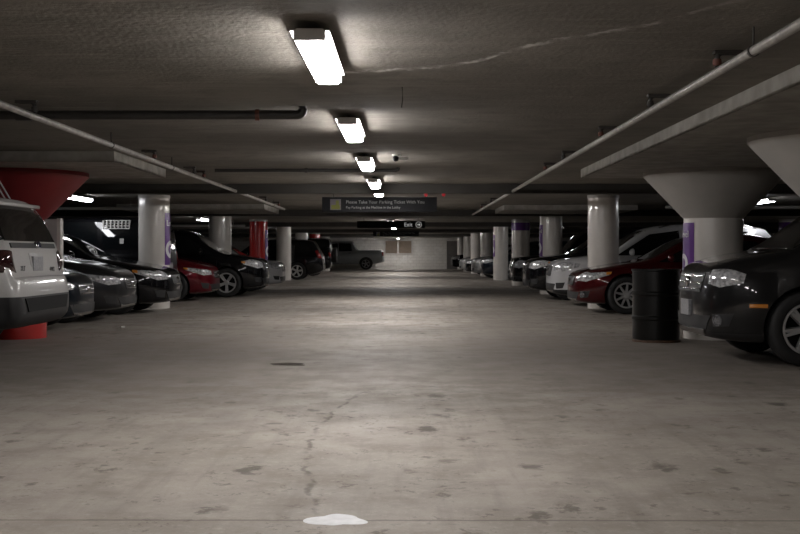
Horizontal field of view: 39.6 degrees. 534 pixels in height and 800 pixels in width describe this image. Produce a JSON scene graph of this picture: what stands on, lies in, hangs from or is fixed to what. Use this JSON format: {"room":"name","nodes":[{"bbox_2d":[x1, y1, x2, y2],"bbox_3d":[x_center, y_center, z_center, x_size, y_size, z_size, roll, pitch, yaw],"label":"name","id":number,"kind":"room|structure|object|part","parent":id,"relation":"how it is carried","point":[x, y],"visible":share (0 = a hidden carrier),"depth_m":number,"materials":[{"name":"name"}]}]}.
{"room":"parking garage","nodes":[
{"label":"parking garage","id":0,"kind":"room"},
{"bbox_2d":[208,238,570,268],"bbox_3d":[0.348,-0.948,77.293,36.000,2.193,0.200,0,1,0],"label":"wall","id":1,"kind":"structure","parent":0,"point":[427,253],"depth_m":77.20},
{"bbox_2d":[385,240,397,253],"bbox_3d":[-0.607,-1.383,77.143,0.918,0.960,0.100,0,1,0],"label":"window","id":2,"kind":"structure","parent":1,"relation":"in","point":[391,246],"depth_m":77.14,"materials":[{"name":"beige glass"}]},
{"bbox_2d":[398,240,411,253],"bbox_3d":[0.364,-1.383,77.138,0.988,0.960,0.100,0,1,0],"label":"window","id":3,"kind":"structure","parent":1,"relation":"in","point":[404,246],"depth_m":77.14,"materials":[{"name":"beige glass"}]},
{"bbox_2d":[446,240,456,268],"bbox_3d":[3.713,-0.859,77.117,1.042,2.020,0.124,0,1,0],"label":"door","id":4,"kind":"structure","parent":1,"relation":"in","point":[451,245],"depth_m":77.12,"materials":[{"name":"grey metal"}]},
{"bbox_2d":[0,269,799,533],"bbox_3d":[0.153,0.754,34.111,36.000,0.200,86.200,0,1,0],"label":"floor","id":5,"kind":"structure","parent":0,"point":[420,401],"depth_m":7.20,"materials":[{"name":"concrete"}]},
{"bbox_2d":[0,197,68,333],"bbox_3d":[-6.294,0.063,11.980,5.020,1.700,2.330,0,1,0],"label":"suv","id":6,"kind":"object","parent":5,"relation":"on","point":[33,283],"visible":1,"depth_m":11.69,"materials":[{"name":"white paint"}]},
{"bbox_3d":[-3.917,-0.038,11.968,0.048,0.156,0.310,0,1,0],"label":"plate","id":7,"kind":"part","parent":6,"relation":"part of","materials":[{"name":"white metal"}]},
{"bbox_2d":[0,167,88,339],"bbox_3d":[-4.817,-0.147,13.971,1.760,2.073,1.760,0,1,0],"label":"round column","id":8,"kind":"structure","parent":5,"relation":"on","point":[48,189],"depth_m":13.53,"materials":[{"name":"red paint"}]},
{"bbox_2d":[44,218,62,270],"bbox_3d":[-4.353,-0.225,13.961,0.205,0.770,0.137,0,1,0],"label":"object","id":9,"kind":"structure","parent":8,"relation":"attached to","point":[55,226],"depth_m":13.90,"materials":[{"name":"white paint"}]},
{"bbox_3d":[-4.375,-0.225,13.968,0.160,0.750,0.120,0,1,0],"label":"casing","id":10,"kind":"part","parent":9,"relation":"part of","materials":[{"name":"grey plastic"}]},
{"bbox_2d":[47,268,94,325],"bbox_3d":[-6.519,0.160,15.482,4.385,1.424,2.110,0,1,0],"label":"parked car","id":11,"kind":"object","parent":5,"relation":"on","point":[80,285],"visible":0.36,"depth_m":15.25,"materials":[{"name":"blue paint"}]},
{"bbox_3d":[-4.379,0.631,15.478,0.081,0.044,0.986,0,1,0],"label":"bumper trim","id":12,"kind":"part","parent":11,"relation":"part of","materials":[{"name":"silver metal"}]},
{"bbox_2d":[77,283,93,295],"bbox_3d":[-4.370,0.307,15.475,0.072,0.159,0.745,0,1,0],"label":"grille","id":13,"kind":"object","parent":11,"relation":"attached to","point":[83,289],"depth_m":15.36,"materials":[{"name":"silver metal"}]},
{"bbox_2d":[57,253,136,322],"bbox_3d":[-6.459,0.107,17.782,4.386,1.475,2.130,0,1,0],"label":"sedan","id":14,"kind":"object","parent":5,"relation":"on","point":[115,287],"visible":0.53,"depth_m":17.16,"materials":[{"name":"paint"}]},
{"bbox_3d":[-4.318,0.596,17.778,0.080,0.044,0.996,0,1,0],"label":"bumper trim","id":15,"kind":"part","parent":14,"relation":"part of","materials":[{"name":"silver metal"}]},
{"bbox_2d":[123,278,136,288],"bbox_3d":[-4.310,0.260,17.774,0.071,0.164,0.753,0,1,0],"label":"grille","id":16,"kind":"object","parent":14,"relation":"attached to","point":[128,283],"depth_m":17.63,"materials":[{"name":"silver metal"}]},
{"bbox_2d":[48,216,177,270],"bbox_3d":[-7.175,-0.125,22.883,4.941,1.820,2.190,0,1,0],"label":"minivan","id":17,"kind":"object","parent":5,"relation":"on","point":[117,237],"visible":0.19,"depth_m":22.08,"materials":[{"name":"black paint"}]},
{"bbox_2d":[63,234,180,314],"bbox_3d":[-6.396,0.070,20.131,4.776,1.495,2.150,0,1,0],"label":"sedan","id":18,"kind":"object","parent":5,"relation":"on","point":[155,283],"visible":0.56,"depth_m":19.45,"materials":[{"name":"black paint"}]},
{"bbox_2d":[68,251,74,256],"bbox_3d":[-5.662,-0.206,19.197,0.102,0.150,0.295,0,1,0],"label":"mirror","id":19,"kind":"object","parent":18,"relation":"attached to","point":[71,253],"depth_m":19.09,"materials":[{"name":"black paint"}]},
{"bbox_2d":[170,273,180,283],"bbox_3d":[-4.050,0.209,20.122,0.083,0.192,0.762,0,1,0],"label":"grille","id":20,"kind":"object","parent":18,"relation":"attached to","point":[174,277],"depth_m":19.95,"materials":[{"name":"silver metal"}]},
{"bbox_2d":[138,195,170,308],"bbox_3d":[-4.781,-0.296,21.620,0.618,2.193,0.614,0,1,0],"label":"round column","id":21,"kind":"structure","parent":5,"relation":"on","point":[154,241],"depth_m":21.36,"materials":[{"name":"white paint"}]},
{"bbox_2d":[170,257,219,301],"bbox_3d":[-6.316,0.015,25.281,4.386,1.485,2.110,0,1,0],"label":"parked car","id":22,"kind":"object","parent":5,"relation":"on","point":[196,276],"visible":0.27,"depth_m":24.57,"materials":[{"name":"red paint"}]},
{"bbox_2d":[213,271,219,277],"bbox_3d":[-4.166,0.169,25.273,0.071,0.165,0.745,0,1,0],"label":"grille","id":23,"kind":"object","parent":22,"relation":"attached to","point":[216,274],"depth_m":25.08,"materials":[{"name":"silver metal"}]},
{"bbox_2d":[208,216,231,293],"bbox_3d":[-4.748,-0.387,29.319,0.614,2.193,0.614,0,1,0],"label":"round column","id":24,"kind":"structure","parent":5,"relation":"on","point":[220,227],"depth_m":29.06,"materials":[{"name":"white paint"}]},
{"bbox_2d":[173,228,269,296],"bbox_3d":[-5.597,-0.130,27.806,4.622,1.715,2.200,0,1,0],"label":"sedan","id":25,"kind":"object","parent":5,"relation":"on","point":[238,273],"visible":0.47,"depth_m":26.99,"materials":[{"name":"black paint"}]},
{"bbox_2d":[264,263,269,270],"bbox_3d":[-3.327,0.003,27.797,0.080,0.205,0.847,0,1,0],"label":"grille","id":26,"kind":"object","parent":25,"relation":"attached to","point":[266,266],"depth_m":27.56,"materials":[{"name":"silver metal"}]},
{"bbox_2d":[249,219,267,285],"bbox_3d":[-4.712,-0.477,37.019,0.618,2.193,0.614,0,1,0],"label":"round column","id":27,"kind":"structure","parent":5,"relation":"on","point":[258,229],"depth_m":36.76,"materials":[{"name":"red paint"}]},
{"bbox_2d":[232,246,285,290],"bbox_3d":[-5.598,-0.074,32.227,4.522,1.500,2.150,0,1,0],"label":"parked car","id":28,"kind":"object","parent":5,"relation":"on","point":[277,270],"visible":0.22,"depth_m":31.57,"materials":[{"name":"white paint"}]},
{"bbox_2d":[241,239,325,279],"bbox_3d":[-5.449,-0.327,46.174,4.622,1.680,2.210,0,1,0],"label":"suv","id":29,"kind":"object","parent":5,"relation":"on","point":[307,257],"visible":0.53,"depth_m":45.32,"materials":[{"name":"black paint"}]},
{"bbox_2d":[276,227,290,279],"bbox_3d":[-4.679,-0.567,44.718,0.614,2.193,0.614,0,1,0],"label":"round column","id":30,"kind":"structure","parent":5,"relation":"on","point":[283,234],"depth_m":44.46,"materials":[{"name":"white paint"}]},
{"bbox_2d":[271,363,303,365],"bbox_3d":[-1.074,0.928,10.614,0.351,0.002,0.287,0,1,0],"label":"puddle","id":31,"kind":"object","parent":5,"relation":"on","point":[286,364],"visible":1,"depth_m":10.57,"materials":[{"name":"grey liquid"}]},
{"bbox_2d":[295,233,307,239],"bbox_3d":[-4.644,-0.657,52.417,0.614,2.193,0.614,0,1,0],"label":"round column","id":32,"kind":"structure","parent":5,"relation":"on","point":[304,236],"depth_m":52.16,"materials":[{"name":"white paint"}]},
{"bbox_2d":[291,238,336,275],"bbox_3d":[-5.303,-0.501,54.222,4.463,1.840,2.190,0,1,0],"label":"parked offroader","id":33,"kind":"object","parent":5,"relation":"on","point":[330,254],"visible":0.18,"depth_m":53.45,"materials":[{"name":"black paint"}]},
{"bbox_2d":[309,233,319,237],"bbox_3d":[-4.609,-0.747,60.117,0.614,2.193,0.614,0,1,0],"label":"round column","id":34,"kind":"structure","parent":5,"relation":"on","point":[311,235],"depth_m":59.84,"materials":[{"name":"red paint"}]},
{"bbox_2d":[303,514,367,524],"bbox_3d":[-0.254,1.000,4.406,0.258,0.002,0.193,0,1,0],"label":"paint splash","id":35,"kind":"object","parent":5,"relation":"on","point":[332,519],"visible":1,"depth_m":4.38,"materials":[{"name":"white paint"}]},
{"bbox_2d":[332,241,383,269],"bbox_3d":[-3.959,-0.789,75.415,5.792,1.920,2.350,0,1,0],"label":"pickup truck","id":36,"kind":"object","parent":5,"relation":"on","point":[347,251],"visible":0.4,"depth_m":74.44,"materials":[{"name":"grey paint"}]},
{"bbox_2d":[457,237,462,269],"bbox_3d":[4.190,-0.927,75.476,0.614,2.193,0.614,0,1,0],"label":"round column","id":37,"kind":"structure","parent":5,"relation":"on","point":[459,239],"depth_m":75.21,"materials":[{"name":"white paint"}]},
{"bbox_2d":[459,256,470,268],"bbox_3d":[5.554,-0.421,63.375,4.384,1.465,2.150,0,1,0],"label":"parked car","id":38,"kind":"object","parent":5,"relation":"on","point":[462,261],"visible":0.09,"depth_m":62.72,"materials":[{"name":"silver metal"}]},
{"bbox_2d":[463,237,470,270],"bbox_3d":[4.155,-0.837,67.777,0.614,2.193,0.614,0,1,0],"label":"round column","id":39,"kind":"structure","parent":5,"relation":"on","point":[466,240],"depth_m":67.50,"materials":[{"name":"white paint"}]},
{"bbox_2d":[464,259,479,273],"bbox_3d":[5.617,-0.315,55.575,4.771,1.435,2.150,0,1,0],"label":"parked car","id":40,"kind":"object","parent":5,"relation":"on","point":[467,264],"visible":0.16,"depth_m":54.97,"materials":[{"name":"black paint"}]},
{"bbox_2d":[471,233,479,273],"bbox_3d":[4.120,-0.747,60.077,0.614,2.193,0.614,0,1,0],"label":"round column","id":41,"kind":"structure","parent":5,"relation":"on","point":[475,237],"depth_m":59.80,"materials":[{"name":"white paint"}]},
{"bbox_2d":[451,244,508,269],"bbox_3d":[5.668,-0.636,72.173,4.719,1.690,2.190,0,1,0],"label":"parked car","id":42,"kind":"object","parent":5,"relation":"on","point":[455,259],"visible":0.14,"depth_m":71.40,"materials":[{"name":"black paint"}]},
{"bbox_2d":[480,233,492,275],"bbox_3d":[4.086,-0.656,52.378,0.614,2.193,0.614,0,1,0],"label":"round column","id":43,"kind":"structure","parent":5,"relation":"on","point":[486,239],"depth_m":52.12,"materials":[{"name":"white paint"}]},
{"bbox_2d":[471,245,511,277],"bbox_3d":[5.436,-0.316,49.476,4.520,1.580,2.190,0,1,0],"label":"parked car","id":44,"kind":"object","parent":5,"relation":"on","point":[475,263],"visible":0.19,"depth_m":48.77,"materials":[{"name":"silver metal"}]},
{"bbox_2d":[493,227,507,279],"bbox_3d":[4.049,-0.566,44.679,0.618,2.193,0.614,0,1,0],"label":"round column","id":45,"kind":"structure","parent":5,"relation":"on","point":[500,234],"depth_m":44.42,"materials":[{"name":"white paint"}]},
{"bbox_2d":[511,219,529,285],"bbox_3d":[4.016,-0.476,36.979,0.614,2.193,0.614,0,1,0],"label":"round column","id":46,"kind":"structure","parent":5,"relation":"on","point":[520,228],"depth_m":36.71,"materials":[{"name":"white paint"}]},
{"bbox_2d":[480,241,567,277],"bbox_3d":[5.673,-0.291,46.475,4.619,1.600,2.190,0,1,0],"label":"parked car","id":47,"kind":"object","parent":5,"relation":"on","point":[486,264],"visible":0.23,"depth_m":45.73,"materials":[{"name":"blue paint"}]},
{"bbox_2d":[509,230,587,290],"bbox_3d":[5.432,-0.179,30.976,4.741,1.740,2.210,0,1,0],"label":"suv","id":48,"kind":"object","parent":5,"relation":"on","point":[516,265],"visible":0.2,"depth_m":30.29,"materials":[{"name":"black paint"}]},
{"bbox_2d":[539,216,562,293],"bbox_3d":[3.980,-0.386,29.280,0.618,2.193,0.614,0,1,0],"label":"round column","id":49,"kind":"structure","parent":5,"relation":"on","point":[550,227],"depth_m":29.02,"materials":[{"name":"white paint"}]},
{"bbox_2d":[523,226,652,299],"bbox_3d":[5.260,-0.102,26.077,4.721,1.700,2.210,0,1,0],"label":"suv","id":50,"kind":"object","parent":5,"relation":"on","point":[534,269],"visible":0.21,"depth_m":25.38,"materials":[{"name":"black paint"}]},
{"bbox_2d":[523,264,527,271],"bbox_3d":[2.940,0.023,26.089,0.081,0.205,0.851,0,1,0],"label":"grille","id":51,"kind":"object","parent":50,"relation":"attached to","point":[525,268],"depth_m":25.85,"materials":[{"name":"silver metal"}]},
{"bbox_2d":[587,194,618,308],"bbox_3d":[3.947,-0.296,21.581,0.614,2.193,0.614,0,1,0],"label":"round column","id":52,"kind":"structure","parent":5,"relation":"on","point":[603,209],"depth_m":21.32,"materials":[{"name":"white paint"}]},
{"bbox_2d":[631,269,680,342],"bbox_3d":[3.090,0.460,13.412,0.584,0.872,0.584,0,1,0],"label":"drum","id":53,"kind":"object","parent":5,"relation":"on","point":[655,292],"visible":0.97,"depth_m":13.17,"materials":[{"name":"black metal"}]},
{"bbox_2d":[546,224,770,294],"bbox_3d":[5.441,-0.054,23.077,4.771,1.674,2.150,0,1,0],"label":"parked crossover","id":54,"kind":"object","parent":5,"relation":"on","point":[637,243],"visible":0.29,"depth_m":22.38,"materials":[{"name":"white paint"}]},
{"bbox_2d":[546,265,552,275],"bbox_3d":[3.097,0.073,23.089,0.082,0.218,0.824,0,1,0],"label":"grille","id":55,"kind":"object","parent":54,"relation":"attached to","point":[549,272],"depth_m":22.86,"materials":[{"name":"silver metal"}]},
{"bbox_2d":[629,249,634,255],"bbox_3d":[4.614,-0.292,22.150,0.102,0.150,0.295,0,1,0],"label":"mirror","id":56,"kind":"object","parent":54,"relation":"attached to","point":[631,251],"depth_m":22.05,"materials":[{"name":"white paint"}]},
{"bbox_3d":[6.230,-0.825,22.516,1.978,0.120,0.028,0,1,0],"label":"roof rail","id":57,"kind":"part","parent":54,"relation":"part of","materials":[{"name":"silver metal"}]},
{"bbox_2d":[567,234,767,313],"bbox_3d":[5.433,0.104,20.228,4.726,1.425,2.130,0,1,0],"label":"sedan","id":58,"kind":"object","parent":5,"relation":"on","point":[608,286],"visible":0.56,"depth_m":19.49,"materials":[{"name":"red paint"}]},
{"bbox_2d":[567,275,574,284],"bbox_3d":[3.111,0.236,20.240,0.082,0.183,0.754,0,1,0],"label":"grille","id":59,"kind":"object","parent":58,"relation":"attached to","point":[571,279],"depth_m":20.06,"materials":[{"name":"silver metal"}]},
{"bbox_2d":[668,254,673,261],"bbox_3d":[4.698,-0.161,19.311,0.102,0.150,0.295,0,1,0],"label":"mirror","id":60,"kind":"object","parent":58,"relation":"attached to","point":[670,256],"depth_m":19.20,"materials":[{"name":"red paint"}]},
{"bbox_2d":[643,167,780,339],"bbox_3d":[3.913,-0.146,13.882,1.720,2.073,1.720,0,1,0],"label":"round column","id":61,"kind":"structure","parent":5,"relation":"on","point":[713,203],"depth_m":13.49,"materials":[{"name":"white paint"}]},
{"bbox_2d":[678,217,799,365],"bbox_3d":[5.187,0.072,11.198,4.633,1.700,2.190,0,1,0],"label":"car","id":62,"kind":"object","parent":5,"relation":"on","point":[749,299],"visible":1,"depth_m":10.46,"materials":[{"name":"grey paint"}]},
{"bbox_3d":[2.896,0.399,11.213,0.050,0.156,0.310,0,1,0],"label":"plate","id":63,"kind":"part","parent":62,"relation":"part of","materials":[{"name":"white metal"}]},
{"bbox_2d":[679,272,705,291],"bbox_3d":[2.932,0.147,11.209,0.087,0.185,0.922,0,1,0],"label":"grille","id":64,"kind":"object","parent":62,"relation":"attached to","point":[689,281],"depth_m":11.04,"materials":[{"name":"silver metal"}]},
{"bbox_2d":[712,315,721,325],"bbox_3d":[3.014,0.508,10.543,0.039,0.112,0.110,0,1,-35],"label":"fog light","id":65,"kind":"object","parent":62,"relation":"attached to","point":[716,319],"depth_m":10.53,"materials":[{"name":"grey glass"}]},
{"bbox_2d":[747,128,799,196],"bbox_3d":[3.893,-0.096,9.602,1.720,2.073,1.720,0,1,0],"label":"round column","id":66,"kind":"structure","parent":5,"relation":"on","point":[780,150],"depth_m":9.38,"materials":[{"name":"white paint"}]},
{"bbox_2d":[778,219,794,230],"bbox_3d":[12.765,-0.471,36.540,0.614,2.193,0.614,0,1,0],"label":"round column","id":67,"kind":"structure","parent":5,"relation":"on","point":[782,223],"depth_m":36.32,"materials":[{"name":"white paint"}]},
{"bbox_2d":[0,0,799,237],"bbox_3d":[0.153,-1.664,34.083,36.000,0.250,86.200,0,1,0],"label":"ceiling","id":68,"kind":"structure","parent":0,"point":[495,91],"depth_m":7.47,"materials":[{"name":"concrete"}]},
{"bbox_2d":[68,194,92,201],"bbox_3d":[-6.154,-1.334,21.289,0.196,0.110,1.374,0,1,0],"label":"ceiling light","id":69,"kind":"object","parent":68,"relation":"attached to","point":[72,197],"visible":0.74,"depth_m":21.20,"materials":[{"name":"white plastic"}]},
{"bbox_2d":[0,151,165,177],"bbox_3d":[-4.849,-1.240,13.633,3.380,0.120,2.650,0,1,0],"label":"trim","id":70,"kind":"structure","parent":68,"relation":"attached to","point":[99,164],"depth_m":12.66,"materials":[{"name":"concrete"}]},
{"bbox_2d":[57,207,137,209],"bbox_3d":[-7.392,-1.325,23.920,4.000,0.199,0.070,0,1,0],"label":"conduit","id":71,"kind":"object","parent":68,"relation":"attached to","point":[59,208],"visible":0.44,"depth_m":23.89,"materials":[{"name":"grey metal"}]},
{"bbox_2d":[0,106,306,120],"bbox_3d":[-4.088,-1.185,8.605,6.746,0.107,0.088,0,1,0],"label":"drain pipe","id":72,"kind":"object","parent":68,"relation":"attached to","point":[257,114],"visible":0.9,"depth_m":8.56,"materials":[{"name":"black metal"}]},
{"bbox_2d":[116,204,278,213],"bbox_3d":[-4.789,-1.395,26.907,3.380,0.120,3.000,0,1,0],"label":"trim","id":73,"kind":"structure","parent":68,"relation":"attached to","point":[174,208],"depth_m":25.46,"materials":[{"name":"concrete"}]},
{"bbox_2d":[172,225,244,226],"bbox_3d":[-7.031,-1.469,37.517,3.600,0.229,0.070,0,1,0],"label":"conduit","id":74,"kind":"object","parent":68,"relation":"attached to","point":[172,225],"visible":0.58,"depth_m":37.49,"materials":[{"name":"grey metal"}]},
{"bbox_2d":[215,167,399,172],"bbox_3d":[-1.217,-1.274,14.612,2.434,0.070,0.064,0,1,0],"label":"drain pipe","id":75,"kind":"object","parent":68,"relation":"attached to","point":[306,170],"visible":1,"depth_m":14.59,"materials":[{"name":"black metal"}]},
{"bbox_2d":[289,28,344,83],"bbox_3d":[-0.438,-1.156,6.079,0.196,0.110,1.344,0,1,0],"label":"ceiling light","id":76,"kind":"object","parent":68,"relation":"attached to","point":[317,47],"visible":1,"depth_m":5.79,"materials":[{"name":"white plastic"}]},
{"bbox_2d":[335,116,364,141],"bbox_3d":[-0.422,-1.197,9.599,0.196,0.110,1.344,0,1,0],"label":"ceiling light","id":77,"kind":"object","parent":68,"relation":"attached to","point":[351,128],"visible":1,"depth_m":9.25,"materials":[{"name":"white plastic"}]},
{"bbox_2d":[355,155,375,170],"bbox_3d":[-0.406,-1.240,13.198,0.196,0.110,1.344,0,1,0],"label":"ceiling light","id":78,"kind":"object","parent":68,"relation":"attached to","point":[366,163],"visible":1,"depth_m":12.78,"materials":[{"name":"white plastic"}]},
{"bbox_2d":[366,177,381,188],"bbox_3d":[-0.389,-1.282,16.848,0.196,0.110,1.344,0,1,0],"label":"ceiling light","id":79,"kind":"object","parent":68,"relation":"attached to","point":[374,183],"visible":1,"depth_m":16.31,"materials":[{"name":"white plastic"}]},
{"bbox_2d":[322,194,436,211],"bbox_3d":[-0.378,-1.198,20.515,2.120,0.365,0.068,0,1,0],"label":"hanging sign","id":80,"kind":"object","parent":68,"relation":"hanging from","point":[329,204],"visible":0.99,"depth_m":20.49,"materials":[{"name":"black metal"}]},
{"bbox_2d":[330,199,340,209],"bbox_3d":[-1.189,-1.152,20.492,0.198,0.198,0.003,0,1,0],"label":"picture","id":81,"kind":"object","parent":80,"relation":"attached to","point":[335,204],"depth_m":20.49},
{"bbox_2d":[201,234,575,236],"bbox_3d":[0.281,-1.794,62.513,36.000,0.155,0.260,0,1,0],"label":"trim","id":82,"kind":"structure","parent":68,"relation":"attached to","point":[204,235],"depth_m":62.41,"materials":[{"name":"grey concrete"}]},
{"bbox_2d":[357,221,424,227],"bbox_3d":[-0.282,-1.390,35.016,2.140,0.320,0.064,0,1,0],"label":"hanging sign","id":83,"kind":"object","parent":68,"relation":"hanging from","point":[360,224],"visible":1,"depth_m":34.99,"materials":[{"name":"black"}]},
{"bbox_2d":[373,229,418,235],"bbox_3d":[-0.178,-1.560,50.413,2.090,0.340,0.068,0,1,0],"label":"hanging sign","id":84,"kind":"object","parent":68,"relation":"hanging from","point":[375,233],"visible":1,"depth_m":50.38,"materials":[{"name":"black metal"}]},
{"bbox_2d":[392,154,407,161],"bbox_3d":[-0.003,-1.246,12.686,0.180,0.086,0.100,0,1,0],"label":"security camera","id":85,"kind":"object","parent":68,"relation":"attached to","point":[396,158],"visible":1,"depth_m":12.66,"materials":[{"name":"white plastic"}]},
{"bbox_2d":[51,210,799,215],"bbox_3d":[0.130,-1.400,28.865,36.000,0.155,0.260,0,1,0],"label":"trim","id":86,"kind":"structure","parent":68,"relation":"attached to","point":[57,212],"depth_m":28.73,"materials":[{"name":"grey concrete"}]},
{"bbox_2d":[73,184,795,193],"bbox_3d":[0.082,-1.275,18.166,36.000,0.155,0.260,0,1,0],"label":"ceiling beam","id":87,"kind":"structure","parent":68,"relation":"attached to","point":[85,188],"depth_m":18.04,"materials":[{"name":"grey concrete"}]},
{"bbox_2d":[170,222,777,226],"bbox_3d":[0.181,-1.532,40.114,36.000,0.155,0.260,0,1,0],"label":"trim","id":88,"kind":"structure","parent":68,"relation":"attached to","point":[270,224],"depth_m":39.97,"materials":[{"name":"grey concrete"}]},
{"bbox_2d":[183,229,778,232],"bbox_3d":[0.231,-1.663,51.313,36.000,0.155,0.260,0,1,0],"label":"trim","id":89,"kind":"structure","parent":68,"relation":"attached to","point":[192,230],"depth_m":51.19,"materials":[{"name":"grey concrete"}]},
{"bbox_2d":[495,205,637,213],"bbox_3d":[3.972,-1.397,27.068,3.100,0.120,2.600,0,1,0],"label":"trim","id":90,"kind":"structure","parent":68,"relation":"attached to","point":[505,209],"depth_m":25.78,"materials":[{"name":"concrete"}]},
{"bbox_2d":[581,64,799,177],"bbox_3d":[3.932,-1.203,10.469,3.030,0.120,9.000,0,1,0],"label":"ceiling beam","id":91,"kind":"structure","parent":68,"relation":"attached to","point":[717,135],"depth_m":9.66,"materials":[{"name":"concrete"}]},
{"bbox_2d":[665,206,799,208],"bbox_3d":[9.063,-1.379,25.145,6.100,0.119,0.070,0,1,0],"label":"conduit","id":92,"kind":"object","parent":68,"relation":"attached to","point":[666,207],"visible":0.43,"depth_m":25.12,"materials":[{"name":"grey metal"}]},
{"bbox_2d":[747,27,758,56],"bbox_3d":[1.775,-1.130,5.579,0.062,0.151,0.024,0,1,0],"label":"hanger","id":93,"kind":"object","parent":68,"relation":"hanging from","point":[748,53],"visible":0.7,"depth_m":5.58,"materials":[{"name":"black metal"}]},
{"bbox_2d":[511,18,799,192],"bbox_3d":[1.795,-1.137,9.999,0.050,0.050,16.040,0,1,0],"label":"pipe","id":94,"kind":"object","parent":93,"relation":"hanging from","point":[793,27],"visible":1,"depth_m":6.70,"materials":[{"name":"grey metal"}]},
{"bbox_2d":[543,163,555,169],"bbox_3d":[1.869,-1.255,13.878,0.166,0.097,0.052,0,1,0],"label":"fitting","id":95,"kind":"object","parent":94,"relation":"attached to","point":[544,164],"visible":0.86,"depth_m":13.86,"materials":[{"name":"black metal"}]},
{"bbox_2d":[561,151,575,159],"bbox_3d":[1.862,-1.236,12.278,0.166,0.097,0.052,0,1,0],"label":"fitting","id":96,"kind":"object","parent":94,"relation":"attached to","point":[563,156],"visible":0.84,"depth_m":12.25,"materials":[{"name":"black metal"}]},
{"bbox_2d":[598,126,616,136],"bbox_3d":[1.852,-1.209,9.928,0.166,0.097,0.052,0,1,0],"label":"fitting","id":97,"kind":"object","parent":94,"relation":"attached to","point":[600,133],"visible":0.87,"depth_m":9.90,"materials":[{"name":"black metal"}]},
{"bbox_2d":[647,94,670,107],"bbox_3d":[1.843,-1.185,7.928,0.166,0.097,0.052,0,1,0],"label":"fitting","id":98,"kind":"object","parent":94,"relation":"attached to","point":[650,102],"visible":0.84,"depth_m":7.91,"materials":[{"name":"black metal"}]},
{"bbox_2d":[712,50,742,67],"bbox_3d":[1.835,-1.165,6.229,0.166,0.097,0.052,0,1,0],"label":"fitting","id":99,"kind":"object","parent":94,"relation":"attached to","point":[717,61],"visible":0.9,"depth_m":6.21,"materials":[{"name":"black metal"}]},
{"bbox_2d":[758,197,775,203],"bbox_3d":[7.352,-1.350,22.628,0.196,0.110,1.374,0,1,0],"label":"ceiling light","id":100,"kind":"object","parent":68,"relation":"attached to","point":[768,200],"visible":0.44,"depth_m":22.05,"materials":[{"name":"white plastic"}]},
{"bbox_3d":[-2.703,-1.186,10.399,0.062,0.151,0.024,0,1,0],"label":"hanger","id":101,"kind":"object","parent":68,"relation":"hanging from","visible":0},
{"bbox_2d":[0,100,236,192],"bbox_3d":[-2.703,-1.143,10.520,0.050,0.050,15.040,0,1,0],"label":"pipe","id":102,"kind":"object","parent":101,"relation":"hanging from","point":[4,105],"visible":0.96,"depth_m":9.77,"materials":[{"name":"grey metal"}]},
{"bbox_2d":[15,100,37,113],"bbox_3d":[-2.770,-1.189,8.249,0.166,0.097,0.052,0,1,0],"label":"fitting","id":103,"kind":"object","parent":102,"relation":"attached to","point":[34,109],"visible":0.98,"depth_m":8.23,"materials":[{"name":"black metal"}]},
{"bbox_2d":[141,150,156,158],"bbox_3d":[-2.752,-1.235,12.199,0.166,0.097,0.052,0,1,0],"label":"fitting","id":104,"kind":"object","parent":102,"relation":"attached to","point":[154,155],"visible":0.99,"depth_m":12.18,"materials":[{"name":"black metal"}]},
{"bbox_2d":[183,166,195,173],"bbox_3d":[-2.742,-1.262,14.499,0.166,0.097,0.052,0,1,0],"label":"fitting","id":105,"kind":"object","parent":102,"relation":"attached to","point":[186,167],"visible":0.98,"depth_m":14.47,"materials":[{"name":"black metal"}]},
{"bbox_2d":[196,171,205,177],"bbox_3d":[-2.739,-1.270,15.199,0.166,0.097,0.052,0,1,0],"label":"fitting","id":106,"kind":"object","parent":102,"relation":"attached to","point":[203,172],"visible":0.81,"depth_m":15.18,"materials":[{"name":"black metal"}]},
{"bbox_3d":[-2.646,-1.336,23.198,0.062,0.151,0.024,0,1,0],"label":"hanger","id":107,"kind":"object","parent":68,"relation":"hanging from","visible":0},
{"bbox_2d":[240,194,284,209],"bbox_3d":[-2.652,-1.275,21.809,0.050,0.050,6.980,0,1,0],"label":"pipe","id":108,"kind":"object","parent":107,"relation":"hanging from","point":[246,195],"visible":0.76,"depth_m":21.21,"materials":[{"name":"grey metal"}]},
{"bbox_3d":[1.858,-1.345,23.978,0.062,0.151,0.024,0,1,0],"label":"hanger","id":109,"kind":"object","parent":68,"relation":"hanging from","visible":0},
{"bbox_2d":[472,194,509,214],"bbox_3d":[1.856,-1.295,23.508,0.050,0.050,10.420,0,1,0],"label":"pipe","id":110,"kind":"object","parent":109,"relation":"hanging from","point":[504,195],"visible":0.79,"depth_m":22.18,"materials":[{"name":"grey metal"}]}
]}

